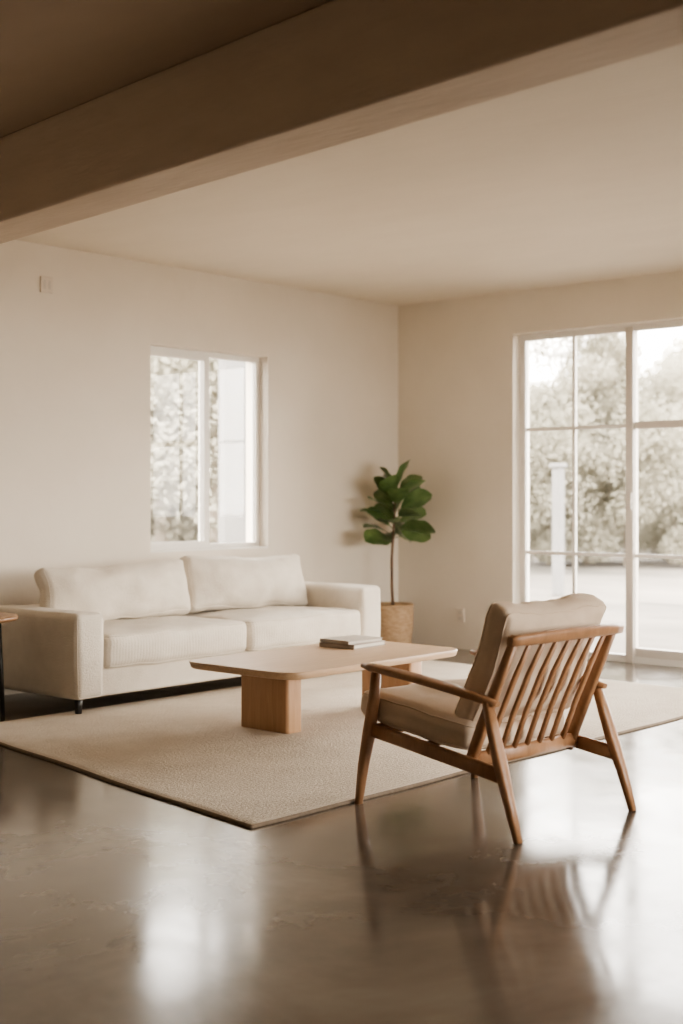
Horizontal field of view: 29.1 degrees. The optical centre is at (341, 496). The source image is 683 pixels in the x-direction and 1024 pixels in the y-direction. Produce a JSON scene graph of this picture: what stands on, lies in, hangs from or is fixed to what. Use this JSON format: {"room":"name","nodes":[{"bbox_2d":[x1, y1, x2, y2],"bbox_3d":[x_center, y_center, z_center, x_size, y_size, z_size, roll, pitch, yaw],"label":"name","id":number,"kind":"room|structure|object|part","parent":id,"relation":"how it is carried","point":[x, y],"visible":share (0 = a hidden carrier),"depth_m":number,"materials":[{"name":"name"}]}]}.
{"room":"living room","nodes":[
{"label":"living room","id":0,"kind":"room"},
{"bbox_2d":[0,240,397,694],"bbox_3d":[-3.429,-0.200,7.429,0.250,3.000,12.110,0,0,41],"label":"wall","id":1,"kind":"structure","parent":0,"point":[75,360],"depth_m":9.55,"materials":[{"name":"paint"}]},
{"bbox_2d":[40,276,52,293],"bbox_3d":[-1.988,-1.430,8.864,0.014,0.110,0.100,0,0,41],"label":"air vent","id":2,"kind":"object","parent":1,"relation":"in","point":[46,283],"visible":1,"depth_m":8.86,"materials":[{"name":"plastic"}]},
{"bbox_2d":[151,351,208,545],"bbox_3d":[-1.249,-0.357,9.897,0.067,1.433,0.624,0,0,41],"label":"window","id":3,"kind":"structure","parent":1,"relation":"in","point":[203,362],"depth_m":10.09,"materials":[{"name":"white paint"}]},
{"bbox_2d":[151,346,258,549],"bbox_3d":[-1.083,-0.355,10.097,0.060,1.520,1.215,0,0,41],"label":"frame","id":4,"kind":"object","parent":1,"relation":"attached to","point":[254,361],"visible":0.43,"depth_m":10.51,"materials":[{"name":"white paint"}]},
{"bbox_2d":[151,546,267,552],"bbox_3d":[-1.023,0.400,10.044,0.100,0.013,1.215,0,0,41],"label":"sill","id":5,"kind":"structure","parent":1,"relation":"attached to","point":[248,547],"depth_m":10.04,"materials":[{"name":"white paint"}]},
{"bbox_2d":[0,649,682,1023],"bbox_3d":[0.550,1.350,3.921,10.860,0.100,12.110,0,0,41],"label":"floor","id":6,"kind":"structure","parent":0,"point":[420,904],"depth_m":4.23,"materials":[{"name":"concrete"}]},
{"bbox_2d":[0,612,17,716],"bbox_3d":[-2.189,1.000,7.769,0.544,0.601,0.544,0,0,41],"label":"side table","id":7,"kind":"object","parent":6,"relation":"on","point":[4,617],"visible":1,"depth_m":7.76,"materials":[{"name":"brown wood"}]},
{"bbox_3d":[-2.017,1.015,7.768,0.060,0.572,0.035,0,0,8],"label":"leg","id":8,"kind":"part","parent":7,"relation":"part of","materials":[{"name":"metal"}]},
{"bbox_2d":[0,553,379,713],"bbox_3d":[-0.970,0.849,9.086,0.982,0.901,2.835,0,0,41],"label":"sofa","id":9,"kind":"object","parent":6,"relation":"on","point":[93,631],"visible":0.96,"depth_m":8.53,"materials":[{"name":"fabric"}]},
{"bbox_3d":[-1.838,0.948,8.119,0.955,0.521,0.236,0,0,41],"label":"arm","id":10,"kind":"part","parent":9,"relation":"part of","materials":[{"name":"fabric"}]},
{"bbox_3d":[-1.561,1.233,7.802,0.044,0.106,0.044,0,0,41],"label":"leg","id":11,"kind":"part","parent":9,"relation":"part of","materials":[{"name":"metal"}]},
{"bbox_2d":[35,558,191,620],"bbox_3d":[-1.486,0.631,8.722,0.325,0.406,1.201,0,0,41],"label":"cushion","id":12,"kind":"object","parent":9,"relation":"on","point":[147,589],"depth_m":8.61,"materials":[{"name":"fabric"}]},
{"bbox_2d":[104,616,246,668],"bbox_3d":[-1.287,0.934,8.569,0.769,0.272,1.200,0,0,41],"label":"seat cushion","id":13,"kind":"object","parent":9,"relation":"on","point":[130,642],"depth_m":8.32,"materials":[{"name":"fabric"}]},
{"bbox_2d":[176,553,306,613],"bbox_3d":[-0.704,0.615,9.623,0.326,0.433,1.196,0,0,41],"label":"cushion","id":14,"kind":"object","parent":9,"relation":"on","point":[214,584],"depth_m":9.43,"materials":[{"name":"fabric"}]},
{"bbox_2d":[183,605,359,651],"bbox_3d":[-0.502,0.935,9.457,0.769,0.269,1.181,0,0,41],"label":"seat cushion","id":15,"kind":"object","parent":9,"relation":"on","point":[268,627],"depth_m":9.20,"materials":[{"name":"fabric"}]},
{"bbox_3d":[-0.129,0.932,10.063,0.951,0.555,0.256,0,0,41],"label":"arm","id":16,"kind":"part","parent":9,"relation":"part of","materials":[{"name":"fabric"}]},
{"bbox_2d":[0,660,682,828],"bbox_3d":[0.134,1.293,7.800,2.967,0.014,4.626,0,0,41],"label":"rug","id":17,"kind":"object","parent":6,"relation":"on","point":[193,751],"visible":0.59,"depth_m":6.72,"materials":[{"name":"fabric"}]},
{"bbox_2d":[189,641,456,733],"bbox_3d":[-0.075,1.092,7.505,0.840,0.388,1.500,0,0,41],"label":"coffee table","id":18,"kind":"object","parent":17,"relation":"on","point":[271,679],"visible":0.73,"depth_m":7.26,"materials":[{"name":"brown wood"}]},
{"bbox_3d":[-0.391,1.111,7.291,0.370,0.350,0.120,0,0,41],"label":"leg","id":19,"kind":"part","parent":18,"relation":"part of","materials":[{"name":"brown wood"}]},
{"bbox_2d":[319,635,385,649],"bbox_3d":[0.067,0.874,7.939,0.282,0.046,0.337,0,0,41],"label":"book stack","id":20,"kind":"object","parent":18,"relation":"on","point":[353,642],"visible":1,"depth_m":7.86,"materials":[{"name":"white paper"}]},
{"bbox_3d":[0.303,1.111,7.972,0.390,0.350,0.120,0,0,41],"label":"leg","id":21,"kind":"part","parent":18,"relation":"part of","materials":[{"name":"brown wood"}]},
{"bbox_2d":[380,602,413,643],"bbox_3d":[0.435,1.100,11.108,0.358,0.400,0.358,0,0,41],"label":"basket","id":22,"kind":"object","parent":6,"relation":"on","point":[396,618],"depth_m":10.96,"materials":[{"name":"beige wicker"}]},
{"bbox_2d":[360,459,435,643],"bbox_3d":[0.464,0.489,11.061,0.605,1.621,0.706,0,0,41],"label":"fiddle leaf fig","id":23,"kind":"object","parent":6,"relation":"on","point":[396,618],"visible":0.75,"depth_m":11.02,"materials":[{"name":"plant"}]},
{"bbox_2d":[355,592,636,843],"bbox_3d":[0.624,0.857,5.536,0.808,0.898,0.968,0,0,-43],"label":"lounge armchair","id":24,"kind":"object","parent":6,"relation":"on","point":[526,669],"visible":1,"depth_m":5.34,"materials":[{"name":"brown wood"}]},
{"bbox_3d":[0.112,1.018,5.557,0.113,0.569,0.061,0,0,41],"label":"leg","id":25,"kind":"part","parent":24,"relation":"part of","materials":[{"name":"brown wood"}]},
{"bbox_3d":[0.387,0.985,5.790,0.710,0.054,0.026,0,0,-44],"label":"rail","id":26,"kind":"part","parent":24,"relation":"part of","materials":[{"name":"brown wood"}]},
{"bbox_3d":[0.342,0.755,5.318,0.081,0.105,0.742,0,0,-43],"label":"arm","id":27,"kind":"part","parent":24,"relation":"part of","materials":[{"name":"brown wood"}]},
{"bbox_3d":[0.372,1.026,5.292,0.765,0.156,0.102,0,0,41],"label":"rail","id":28,"kind":"part","parent":24,"relation":"part of","materials":[{"name":"brown wood"}]},
{"bbox_2d":[362,676,564,752],"bbox_3d":[0.525,0.925,5.646,0.681,0.219,0.694,0,0,41],"label":"seat cushion","id":29,"kind":"object","parent":24,"relation":"on","point":[437,717],"depth_m":5.43,"materials":[{"name":"fabric"}]},
{"bbox_3d":[0.617,1.048,5.011,0.061,0.516,0.218,0,0,-33],"label":"leg","id":30,"kind":"part","parent":24,"relation":"part of","materials":[{"name":"brown wood"}]},
{"bbox_3d":[0.754,1.038,5.404,0.691,0.060,0.037,0,0,-44],"label":"rail","id":31,"kind":"part","parent":24,"relation":"part of","materials":[{"name":"brown wood"}]},
{"bbox_2d":[456,593,604,721],"bbox_3d":[0.789,0.666,5.456,0.677,0.511,0.318,0,0,-43],"label":"cushion","id":32,"kind":"object","parent":24,"relation":"on","point":[538,687],"depth_m":5.30,"materials":[{"name":"fabric"}]},
{"bbox_3d":[0.861,0.755,5.813,0.081,0.105,0.742,0,0,-44],"label":"arm","id":33,"kind":"part","parent":24,"relation":"part of","materials":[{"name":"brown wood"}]},
{"bbox_3d":[0.910,0.544,5.241,0.734,0.051,0.054,0,0,-44],"label":"rail","id":34,"kind":"part","parent":24,"relation":"part of","materials":[{"name":"brown wood"}]},
{"bbox_3d":[0.885,1.026,5.780,0.032,0.155,0.768,0,0,-44],"label":"rail","id":35,"kind":"part","parent":24,"relation":"part of","materials":[{"name":"brown wood"}]},
{"bbox_3d":[1.151,1.047,5.521,0.212,0.516,0.061,0,0,45],"label":"leg","id":36,"kind":"part","parent":24,"relation":"part of","materials":[{"name":"brown wood"}]},
{"bbox_2d":[0,0,682,305],"bbox_3d":[0.550,-1.825,3.921,10.860,0.250,12.110,0,0,41],"label":"ceiling","id":37,"kind":"structure","parent":0,"point":[576,179],"depth_m":7.20,"materials":[{"name":"paint"}]},
{"bbox_2d":[0,0,682,243],"bbox_3d":[0.615,-1.500,3.994,10.360,0.400,1.369,0,0,41],"label":"ceiling beam","id":38,"kind":"structure","parent":37,"relation":"attached to","point":[335,72],"depth_m":4.65,"materials":[{"name":"brown wood"}]},
{"bbox_2d":[398,271,682,649],"bbox_3d":[4.472,-0.200,8.369,10.360,3.000,0.250,0,0,41],"label":"wall","id":39,"kind":"structure","parent":0,"point":[459,359],"depth_m":11.18,"materials":[{"name":"paint"}]},
{"bbox_2d":[457,608,464,621],"bbox_3d":[1.017,1.010,11.240,0.080,0.120,0.013,0,0,41],"label":"wall outlet","id":40,"kind":"object","parent":39,"relation":"attached to","point":[460,611],"visible":1,"depth_m":11.23,"materials":[{"name":"plastic"}]},
{"bbox_2d":[520,320,682,667],"bbox_3d":[3.075,-0.025,9.620,4.170,2.649,0.060,0,0,41],"label":"frame","id":41,"kind":"object","parent":39,"relation":"attached to","point":[524,339],"visible":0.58,"depth_m":10.95,"materials":[{"name":"white paint"}]},
{"bbox_2d":[526,336,682,595],"bbox_3d":[3.075,-0.025,9.620,4.110,2.590,0.030,0,0,41],"label":"muntins","id":42,"kind":"object","parent":39,"relation":"attached to","point":[574,427],"visible":0.79,"depth_m":10.65,"materials":[{"name":"white paint"}]},
{"bbox_2d":[626,327,682,662],"bbox_3d":[3.047,-0.015,9.618,2.144,2.629,0.120,0,0,41],"label":"door frame","id":43,"kind":"structure","parent":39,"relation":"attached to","point":[632,424],"depth_m":10.29,"materials":[{"name":"paint"}]},
{"bbox_3d":[2.259,0.030,10.260,0.020,0.140,0.040,0,0,41],"label":"handle","id":44,"kind":"part","parent":43,"relation":"part of","materials":[{"name":"white metal"}]},
{"label":"outside","id":45,"kind":"structure","parent":0,"visible":0},
{"bbox_2d":[151,536,682,605],"bbox_3d":[-2.664,1.510,42.343,180.000,0.180,180.000,0,0,41],"label":"ground","id":46,"kind":"structure","parent":45,"point":[659,581],"depth_m":22.36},
{"bbox_2d":[151,367,196,541],"bbox_3d":[-4.024,-2.382,24.217,5.619,7.624,5.314,0,0,36],"label":"tree","id":47,"kind":"object","parent":46,"relation":"on","point":[179,536],"visible":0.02,"depth_m":23.69,"materials":[{"name":"green plant"}]},
{"bbox_2d":[151,356,217,542],"bbox_3d":[-2.309,-1.552,22.074,6.526,5.964,6.126,0,0,-40],"label":"tree","id":48,"kind":"object","parent":46,"relation":"on","point":[188,369],"visible":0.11,"depth_m":20.15,"materials":[{"name":"green plant"}]},
{"bbox_2d":[151,356,217,542],"bbox_3d":[-2.980,-1.700,22.889,4.855,6.259,5.274,0,0,-14],"label":"tree","id":49,"kind":"object","parent":46,"relation":"on","point":[155,503],"visible":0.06,"depth_m":21.59,"materials":[{"name":"green plant"}]},
{"bbox_2d":[218,359,245,542],"bbox_3d":[-0.694,-0.740,14.410,0.100,4.320,1.700,0,0,41],"label":"wall","id":50,"kind":"structure","parent":46,"relation":"on","point":[231,374],"depth_m":13.80,"materials":[{"name":"paint"}]},
{"bbox_2d":[529,377,569,549],"bbox_3d":[4.642,-0.846,32.935,3.836,4.552,3.531,0,0,0],"label":"tree","id":51,"kind":"object","parent":46,"relation":"on","point":[567,377],"visible":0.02,"depth_m":32.89,"materials":[{"name":"green plant"}]},
{"bbox_2d":[529,380,582,562],"bbox_3d":[3.448,-0.618,26.953,3.178,4.097,3.452,0,0,-36],"label":"tree","id":52,"kind":"object","parent":46,"relation":"on","point":[545,545],"visible":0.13,"depth_m":26.24,"materials":[{"name":"green plant"}]},
{"bbox_2d":[549,463,566,595],"bbox_3d":[3.118,0.470,18.915,0.200,1.900,0.200,0,0,41],"label":"post","id":53,"kind":"object","parent":46,"relation":"on","point":[558,471],"visible":1,"depth_m":18.86,"materials":[{"name":"paint"}]},
{"bbox_2d":[529,375,660,564],"bbox_3d":[4.278,-0.508,27.545,4.242,3.876,3.982,0,0,-39],"label":"tree","id":54,"kind":"object","parent":46,"relation":"on","point":[587,482],"visible":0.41,"depth_m":26.27,"materials":[{"name":"green plant"}]},
{"bbox_2d":[529,333,680,563],"bbox_3d":[5.193,-1.388,28.122,4.153,5.635,3.928,0,0,-5],"label":"tree","id":55,"kind":"object","parent":46,"relation":"on","point":[617,344],"visible":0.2,"depth_m":27.26,"materials":[{"name":"green plant"}]},
{"bbox_2d":[541,351,682,565],"bbox_3d":[6.035,-0.903,26.905,3.619,4.666,3.931,0,0,-8],"label":"tree","id":56,"kind":"object","parent":46,"relation":"on","point":[665,447],"visible":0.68,"depth_m":26.42,"materials":[{"name":"green plant"}]},
{"bbox_2d":[605,443,664,551],"bbox_3d":[7.059,-0.558,34.074,4.084,3.976,4.350,0,0,-9],"label":"tree","id":57,"kind":"object","parent":46,"relation":"on","point":[640,530],"visible":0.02,"depth_m":33.06,"materials":[{"name":"green plant"}]},
{"bbox_2d":[589,602,682,653],"bbox_3d":[5.733,1.374,11.190,10.200,0.088,5.630,0,0,41],"label":"terrace","id":58,"kind":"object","parent":46,"relation":"on","point":[660,625],"visible":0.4,"depth_m":13.72,"materials":[{"name":"white concrete"}]},
{"bbox_2d":[589,385,682,563],"bbox_3d":[6.932,-0.434,28.068,4.078,3.727,3.828,0,0,-26],"label":"tree","id":59,"kind":"object","parent":46,"relation":"on","point":[654,530],"visible":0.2,"depth_m":27.45,"materials":[{"name":"green plant"}]},
{"bbox_2d":[638,331,682,545],"bbox_3d":[8.966,-1.553,34.820,4.159,5.967,4.397,0,0,-42],"label":"tree","id":60,"kind":"object","parent":46,"relation":"on","point":[680,344],"visible":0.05,"depth_m":34.24,"materials":[{"name":"green plant"}]}
]}

